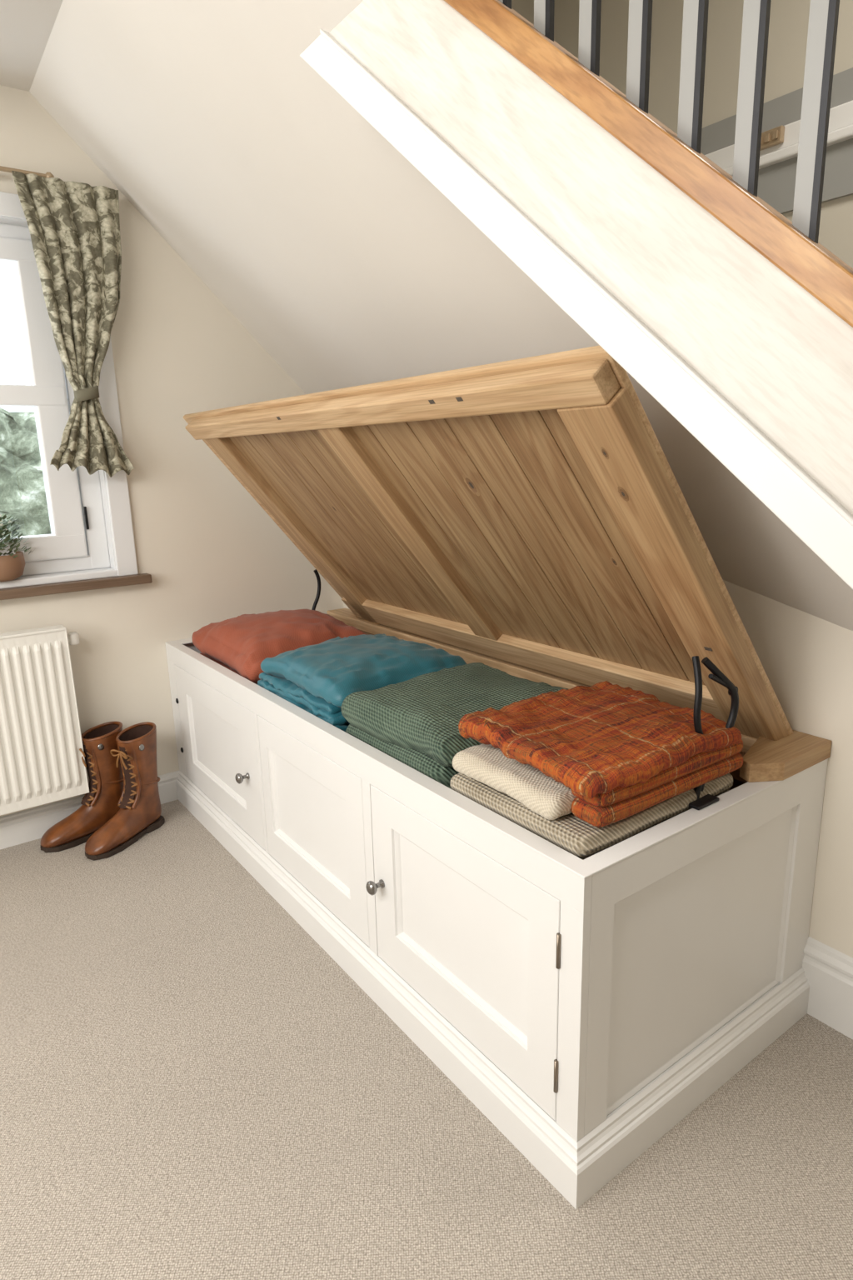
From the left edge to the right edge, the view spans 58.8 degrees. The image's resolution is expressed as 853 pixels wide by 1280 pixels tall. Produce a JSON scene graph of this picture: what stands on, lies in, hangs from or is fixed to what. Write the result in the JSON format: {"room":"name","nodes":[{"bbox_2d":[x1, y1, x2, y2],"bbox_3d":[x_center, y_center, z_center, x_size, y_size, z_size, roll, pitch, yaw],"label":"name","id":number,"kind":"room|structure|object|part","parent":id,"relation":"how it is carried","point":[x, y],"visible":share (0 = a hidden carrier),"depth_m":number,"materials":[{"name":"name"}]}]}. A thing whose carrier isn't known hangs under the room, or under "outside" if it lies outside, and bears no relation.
{"room":"home hallway","nodes":[
{"label":"home hallway","id":0,"kind":"room"},
{"bbox_2d":[0,551,24,582],"bbox_3d":[-1.252,-0.213,2.216,0.140,0.078,0.140,-11,17,-35],"label":"plant pot","id":1,"kind":"object","parent":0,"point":[11,568],"depth_m":2.18,"materials":[{"name":"orange ceramic"}]},
{"bbox_2d":[0,0,63,91],"bbox_3d":[-0.730,-0.890,-0.198,2.198,0.110,4.163,-11,17,-35],"label":"ceiling","id":2,"kind":"structure","parent":0,"point":[26,26],"depth_m":1.67,"materials":[{"name":"paint"}]},
{"bbox_2d":[0,85,343,816],"bbox_3d":[-1.578,-0.347,1.934,3.091,2.134,0.001,-11,17,-35],"label":"wall","id":3,"kind":"structure","parent":0,"point":[211,552],"depth_m":2.45,"materials":[{"name":"paint"}]},
{"bbox_2d":[0,165,54,177],"bbox_3d":[-1.405,-1.196,1.827,0.919,0.024,0.072,-11,17,-35],"label":"curtain rod","id":4,"kind":"object","parent":3,"relation":"attached to","point":[47,174],"visible":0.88,"depth_m":2.03,"materials":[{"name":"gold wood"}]},
{"bbox_2d":[11,170,134,477],"bbox_3d":[-0.981,-0.872,2.169,0.279,0.797,0.056,-11,17,-35],"label":"patterned curtain","id":5,"kind":"object","parent":4,"relation":"hanging from","point":[74,227],"visible":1,"depth_m":2.15,"materials":[{"name":"green fabric"}]},
{"bbox_2d":[0,625,89,815],"bbox_3d":[-1.458,0.285,2.098,0.975,0.533,0.109,-11,17,-35],"label":"radiator","id":6,"kind":"object","parent":3,"relation":"attached to","point":[41,762],"visible":1,"depth_m":2.25,"materials":[{"name":"metal"}]},
{"bbox_2d":[0,625,65,639],"bbox_3d":[-1.468,0.036,2.009,0.937,0.008,0.059,-11,17,-35],"label":"grille","id":7,"kind":"object","parent":6,"relation":"attached to","point":[55,631],"depth_m":2.22,"materials":[{"name":"metal"}]},
{"bbox_2d":[0,191,110,569],"bbox_3d":[-1.384,-0.675,2.079,0.995,1.048,0.144,-11,17,-35],"label":"window","id":8,"kind":"structure","parent":3,"relation":"in","point":[16,244],"depth_m":2.26,"materials":[{"name":"white wood"}]},
{"bbox_3d":[-1.357,-1.143,1.911,0.995,0.060,0.014,-11,17,-35],"label":"casing","id":9,"kind":"part","parent":8,"relation":"part of","materials":[{"name":"white wood"}]},
{"bbox_3d":[-1.407,-1.107,1.987,0.870,0.045,0.049,-11,17,-35],"label":"frame","id":10,"kind":"part","parent":8,"relation":"part of","materials":[{"name":"white wood"}]},
{"bbox_3d":[-1.407,-1.057,1.986,0.752,0.060,0.058,-11,17,-35],"label":"sash","id":11,"kind":"part","parent":8,"relation":"part of","materials":[{"name":"white wood"}]},
{"bbox_3d":[-1.399,-0.676,2.078,0.750,0.060,0.059,-11,17,-35],"label":"middle rail","id":12,"kind":"part","parent":8,"relation":"part of","materials":[{"name":"white wood"}]},
{"bbox_3d":[-1.387,-0.244,2.184,0.752,0.074,0.058,-11,17,-35],"label":"sash bottom","id":13,"kind":"part","parent":8,"relation":"part of","materials":[{"name":"white wood"}]},
{"bbox_3d":[-1.129,-0.700,2.276,0.088,0.905,0.057,-11,17,-35],"label":"sash","id":14,"kind":"part","parent":8,"relation":"part of","materials":[{"name":"white wood"}]},
{"bbox_3d":[-1.065,-0.382,2.369,0.006,0.070,0.010,-11,17,-35],"label":"stay handle","id":15,"kind":"part","parent":8,"relation":"part of","materials":[{"name":"black metal"}]},
{"bbox_3d":[-1.070,-0.713,2.329,0.062,0.988,0.050,-11,17,-35],"label":"frame","id":16,"kind":"part","parent":8,"relation":"part of","materials":[{"name":"white wood"}]},
{"bbox_2d":[0,567,118,589],"bbox_3d":[-1.352,-0.160,2.221,0.925,0.022,0.142,-11,17,-35],"label":"sill","id":17,"kind":"structure","parent":3,"relation":"attached to","point":[40,579],"depth_m":2.31,"materials":[{"name":"white wood"}]},
{"bbox_2d":[0,513,34,582],"bbox_3d":[-1.250,-0.273,2.203,0.194,0.201,0.208,-11,17,-35],"label":"potted plant","id":18,"kind":"object","parent":17,"relation":"on","point":[12,566],"visible":1,"depth_m":2.19,"materials":[{"name":"green plant"}]},
{"bbox_2d":[20,555,91,576],"bbox_3d":[-1.384,-0.191,2.211,0.870,0.046,0.049,-11,17,-35],"label":"frame","id":19,"kind":"object","parent":17,"relation":"on","point":[53,566],"visible":0.51,"depth_m":2.35,"materials":[{"name":"white wood"}]},
{"bbox_2d":[0,573,152,599],"bbox_3d":[-1.326,-0.116,2.147,1.067,0.028,0.045,-11,17,-35],"label":"board","id":20,"kind":"object","parent":3,"relation":"attached to","point":[142,578],"visible":1,"depth_m":2.30,"materials":[{"name":"brown wood"}]},
{"bbox_2d":[0,770,179,849],"bbox_3d":[-1.827,0.697,1.971,2.400,0.099,0.016,-11,17,-35],"label":"baseboard","id":21,"kind":"structure","parent":3,"relation":"attached to","point":[22,827],"depth_m":2.39,"materials":[{"name":"white wood"}]},
{"bbox_2d":[99,470,116,569],"bbox_3d":[-1.034,-0.716,2.342,0.013,1.010,0.131,-11,17,-35],"label":"reveal","id":22,"kind":"object","parent":3,"relation":"attached to","point":[102,473],"visible":0.14,"depth_m":2.38,"materials":[{"name":"white paint"}]},
{"bbox_2d":[98,336,138,576],"bbox_3d":[-0.970,-0.727,2.297,0.063,1.070,0.014,-11,17,-35],"label":"window frame","id":23,"kind":"structure","parent":3,"relation":"attached to","point":[117,492],"depth_m":2.36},
{"bbox_2d":[0,800,852,1279],"bbox_3d":[-0.321,1.058,0.550,3.091,0.001,4.163,-11,17,-35],"label":"floor","id":24,"kind":"structure","parent":0,"point":[192,1087],"depth_m":1.32,"materials":[{"name":"carpet"}]},
{"bbox_2d":[40,720,123,852],"bbox_3d":[-1.078,0.456,2.372,0.109,0.342,0.291,11,18,42],"label":"boot","id":25,"kind":"object","parent":24,"relation":"on","point":[99,805],"visible":0.89,"depth_m":2.37,"materials":[{"name":"leather"}]},
{"bbox_2d":[85,721,164,860],"bbox_3d":[-0.947,0.460,2.342,0.109,0.342,0.291,7,16,30],"label":"boot","id":26,"kind":"object","parent":24,"relation":"on","point":[139,812],"visible":1,"depth_m":2.35,"materials":[{"name":"leather"}]},
{"bbox_2d":[165,345,831,1209],"bbox_3d":[-0.059,0.041,1.968,0.727,1.290,1.883,-11,17,-35],"label":"storage bench","id":27,"kind":"object","parent":24,"relation":"on","point":[529,518],"visible":0.86,"depth_m":1.43,"materials":[{"name":"white wood"}]},
{"bbox_3d":[-0.633,0.330,2.300,0.016,0.400,0.638,-11,17,-35],"label":"door","id":28,"kind":"part","parent":27,"relation":"part of","materials":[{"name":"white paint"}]},
{"bbox_3d":[-0.627,0.573,2.359,0.016,0.098,0.642,-11,17,-35],"label":"rail","id":29,"kind":"part","parent":27,"relation":"part of","materials":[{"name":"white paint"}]},
{"bbox_3d":[-0.510,0.381,2.095,0.036,0.029,0.029,-11,17,-35],"label":"knob","id":30,"kind":"part","parent":27,"relation":"part of","materials":[{"name":"metal"}]},
{"bbox_2d":[191,609,366,684],"bbox_3d":[-0.456,0.037,2.426,0.465,0.263,0.550,-11,17,-35],"label":"cushion","id":31,"kind":"object","parent":27,"relation":"on","point":[240,644],"visible":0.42,"depth_m":2.26,"materials":[{"name":"fabric"}]},
{"bbox_3d":[-0.388,-0.321,2.438,0.034,0.862,0.100,-51,35,-17],"label":"frame","id":32,"kind":"part","parent":27,"relation":"part of","materials":[{"name":"brown wood"}]},
{"bbox_3d":[-0.279,0.436,1.829,0.016,0.400,0.520,-11,17,-35],"label":"door","id":33,"kind":"part","parent":27,"relation":"part of","materials":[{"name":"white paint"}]},
{"bbox_3d":[-0.381,-0.118,2.552,0.065,0.239,0.012,-11,17,-35],"label":"arm","id":34,"kind":"part","parent":27,"relation":"part of","materials":[{"name":"black metal"}]},
{"bbox_3d":[-0.273,0.680,1.888,0.016,0.098,0.524,-11,17,-35],"label":"rail","id":35,"kind":"part","parent":27,"relation":"part of","materials":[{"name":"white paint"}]},
{"bbox_2d":[257,633,466,731],"bbox_3d":[-0.176,0.136,2.012,0.435,0.254,0.446,-11,17,-35],"label":"throw","id":36,"kind":"object","parent":27,"relation":"on","point":[317,679],"visible":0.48,"depth_m":1.88,"materials":[{"name":"blue fabric"}]},
{"bbox_3d":[-0.106,0.508,1.559,0.036,0.029,0.029,-11,17,-35],"label":"knob","id":37,"kind":"part","parent":27,"relation":"part of","materials":[{"name":"metal"}]},
{"bbox_3d":[-0.319,0.202,1.821,0.016,0.057,1.862,-11,17,-35],"label":"rail","id":38,"kind":"part","parent":27,"relation":"part of","materials":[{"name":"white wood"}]},
{"bbox_3d":[-0.227,-0.490,1.649,0.038,0.049,1.592,-51,35,-17],"label":"frame tip rail","id":39,"kind":"part","parent":27,"relation":"part of","materials":[{"name":"brown wood"}]},
{"bbox_2d":[341,662,568,789],"bbox_3d":[0.088,0.217,1.686,0.446,0.243,0.401,-11,17,-35],"label":"knitted blanket","id":40,"kind":"object","parent":27,"relation":"on","point":[414,722],"visible":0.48,"depth_m":1.58,"materials":[{"name":"green fabric"}]},
{"bbox_3d":[0.053,0.535,1.388,0.016,0.400,0.530,-11,17,-35],"label":"door","id":41,"kind":"part","parent":27,"relation":"part of","materials":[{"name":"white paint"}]},
{"bbox_3d":[0.059,0.779,1.448,0.016,0.098,0.534,-11,17,-35],"label":"rail","id":42,"kind":"part","parent":27,"relation":"part of","materials":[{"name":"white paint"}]},
{"bbox_3d":[0.171,0.007,2.107,0.032,0.095,1.478,-51,35,-17],"label":"frame hinge rail","id":43,"kind":"part","parent":27,"relation":"part of","materials":[{"name":"brown wood"}]},
{"bbox_3d":[0.183,0.064,2.193,0.082,0.048,1.783,-11,17,-35],"label":"oak rail","id":44,"kind":"part","parent":27,"relation":"part of","materials":[{"name":"brown wood"}]},
{"bbox_2d":[450,772,733,859],"bbox_3d":[0.309,0.319,1.400,0.434,0.167,0.338,-11,17,-35],"label":"knitted blanket","id":45,"kind":"object","parent":27,"relation":"on","point":[569,832],"visible":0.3,"depth_m":1.23,"materials":[{"name":"beige fabric"}]},
{"bbox_2d":[452,743,575,819],"bbox_3d":[0.183,0.230,1.319,0.164,0.050,0.275,-11,17,-35],"label":"blanket","id":46,"kind":"object","parent":45,"relation":"on","point":[551,799],"visible":0.43,"depth_m":1.26,"materials":[{"name":"beige fabric"}]},
{"bbox_2d":[458,680,743,827],"bbox_3d":[0.310,0.184,1.368,0.414,0.108,0.353,-11,17,-35],"label":"plaid throw","id":47,"kind":"object","parent":45,"relation":"on","point":[622,752],"visible":1,"depth_m":1.28,"materials":[{"name":"fabric"}]},
{"bbox_3d":[0.461,-0.064,1.308,0.040,0.862,0.104,-51,35,-17],"label":"frame","id":48,"kind":"part","parent":27,"relation":"part of","materials":[{"name":"brown wood"}]},
{"bbox_3d":[0.468,0.151,1.293,0.029,0.245,0.064,0,14,5],"label":"arm","id":49,"kind":"part","parent":27,"relation":"part of","materials":[{"name":"black metal"}]},
{"bbox_3d":[0.468,0.275,1.293,0.060,0.006,0.035,-11,17,-35],"label":"foot plate","id":50,"kind":"part","parent":27,"relation":"part of","materials":[{"name":"black metal"}]},
{"bbox_3d":[0.512,0.554,1.351,0.674,0.559,0.016,-11,17,-35],"label":"panel","id":51,"kind":"part","parent":27,"relation":"part of","materials":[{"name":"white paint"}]},
{"bbox_3d":[0.496,0.151,1.318,0.109,0.251,0.037,-11,17,-35],"label":"arm","id":52,"kind":"part","parent":27,"relation":"part of","materials":[{"name":"black metal"}]},
{"bbox_2d":[29,0,852,630],"bbox_3d":[-0.198,-0.656,1.500,1.263,1.396,2.207,-11,17,-35],"label":"ceiling","id":53,"kind":"structure","parent":0,"point":[346,263],"depth_m":1.45,"materials":[{"name":"paint"}]},
{"bbox_2d":[300,0,852,589],"bbox_3d":[0.368,-0.340,0.599,1.434,1.840,0.057,12,19,43],"label":"staircase","id":54,"kind":"structure","parent":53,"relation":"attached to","point":[732,312],"depth_m":0.72,"materials":[{"name":"white and grey painted wood"},{"name":"oak"}]},
{"bbox_3d":[0.431,-0.179,0.578,1.267,1.144,0.057,12,19,43],"label":"oak rail","id":55,"kind":"part","parent":54,"relation":"part of","materials":[{"name":"wood"}]},
{"bbox_2d":[343,579,852,957],"bbox_3d":[0.909,0.197,1.282,0.001,1.266,4.163,-11,17,-35],"label":"wall","id":56,"kind":"structure","parent":0,"point":[807,659],"depth_m":1.49,"materials":[{"name":"paint"}]},
{"bbox_2d":[802,936,852,1039],"bbox_3d":[1.467,0.898,0.676,0.016,0.165,2.300,-11,17,-35],"label":"baseboard","id":57,"kind":"structure","parent":56,"relation":"attached to","point":[828,971],"depth_m":1.53,"materials":[{"name":"white wood"}]},
{"bbox_2d":[554,0,852,268],"bbox_3d":[1.760,-1.093,1.663,0.001,2.350,4.213,-11,17,-35],"label":"wall","id":58,"kind":"structure","parent":0,"point":[789,19],"depth_m":2.53,"materials":[{"name":"paint"}]},
{"bbox_2d":[700,67,852,154],"bbox_3d":[1.761,-1.476,1.545,0.012,0.090,4.163,-11,17,-35],"label":"band","id":59,"kind":"object","parent":58,"relation":"attached to","point":[786,109],"visible":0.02,"depth_m":2.39,"materials":[{"name":"grey paint"}]},
{"bbox_2d":[705,100,852,169],"bbox_3d":[1.758,-1.397,1.561,0.025,0.070,4.163,-11,17,-35],"label":"rail","id":60,"kind":"object","parent":58,"relation":"attached to","point":[841,116],"visible":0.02,"depth_m":2.36,"materials":[{"name":"white wood"}]},
{"bbox_2d":[760,125,784,150],"bbox_3d":[1.087,-1.594,2.406,0.026,0.047,0.095,-11,17,-35],"label":"light switch","id":61,"kind":"object","parent":60,"relation":"attached to","point":[774,137],"visible":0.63,"depth_m":2.39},
{"bbox_2d":[723,124,852,175],"bbox_3d":[1.753,-1.347,1.568,0.040,0.030,4.163,-11,17,-35],"label":"rail","id":62,"kind":"object","parent":58,"relation":"attached to","point":[845,133],"visible":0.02,"depth_m":2.36,"materials":[{"name":"white wood"}]},
{"bbox_2d":[757,138,852,214],"bbox_3d":[1.765,-1.262,1.597,0.015,0.150,4.163,-11,17,-35],"label":"baseboard","id":63,"kind":"structure","parent":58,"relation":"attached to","point":[777,182],"depth_m":2.37,"materials":[{"name":"grey paint"}]},
{"label":"outside","id":64,"kind":"structure","parent":0,"visible":0},
{"bbox_2d":[0,407,51,536],"bbox_3d":[-2.735,-0.728,6.561,9.935,2.865,1.573,-11,17,-35],"label":"hedge","id":65,"kind":"object","parent":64,"point":[22,492],"visible":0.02,"depth_m":5.95,"materials":[{"name":"green plant"}]}
]}

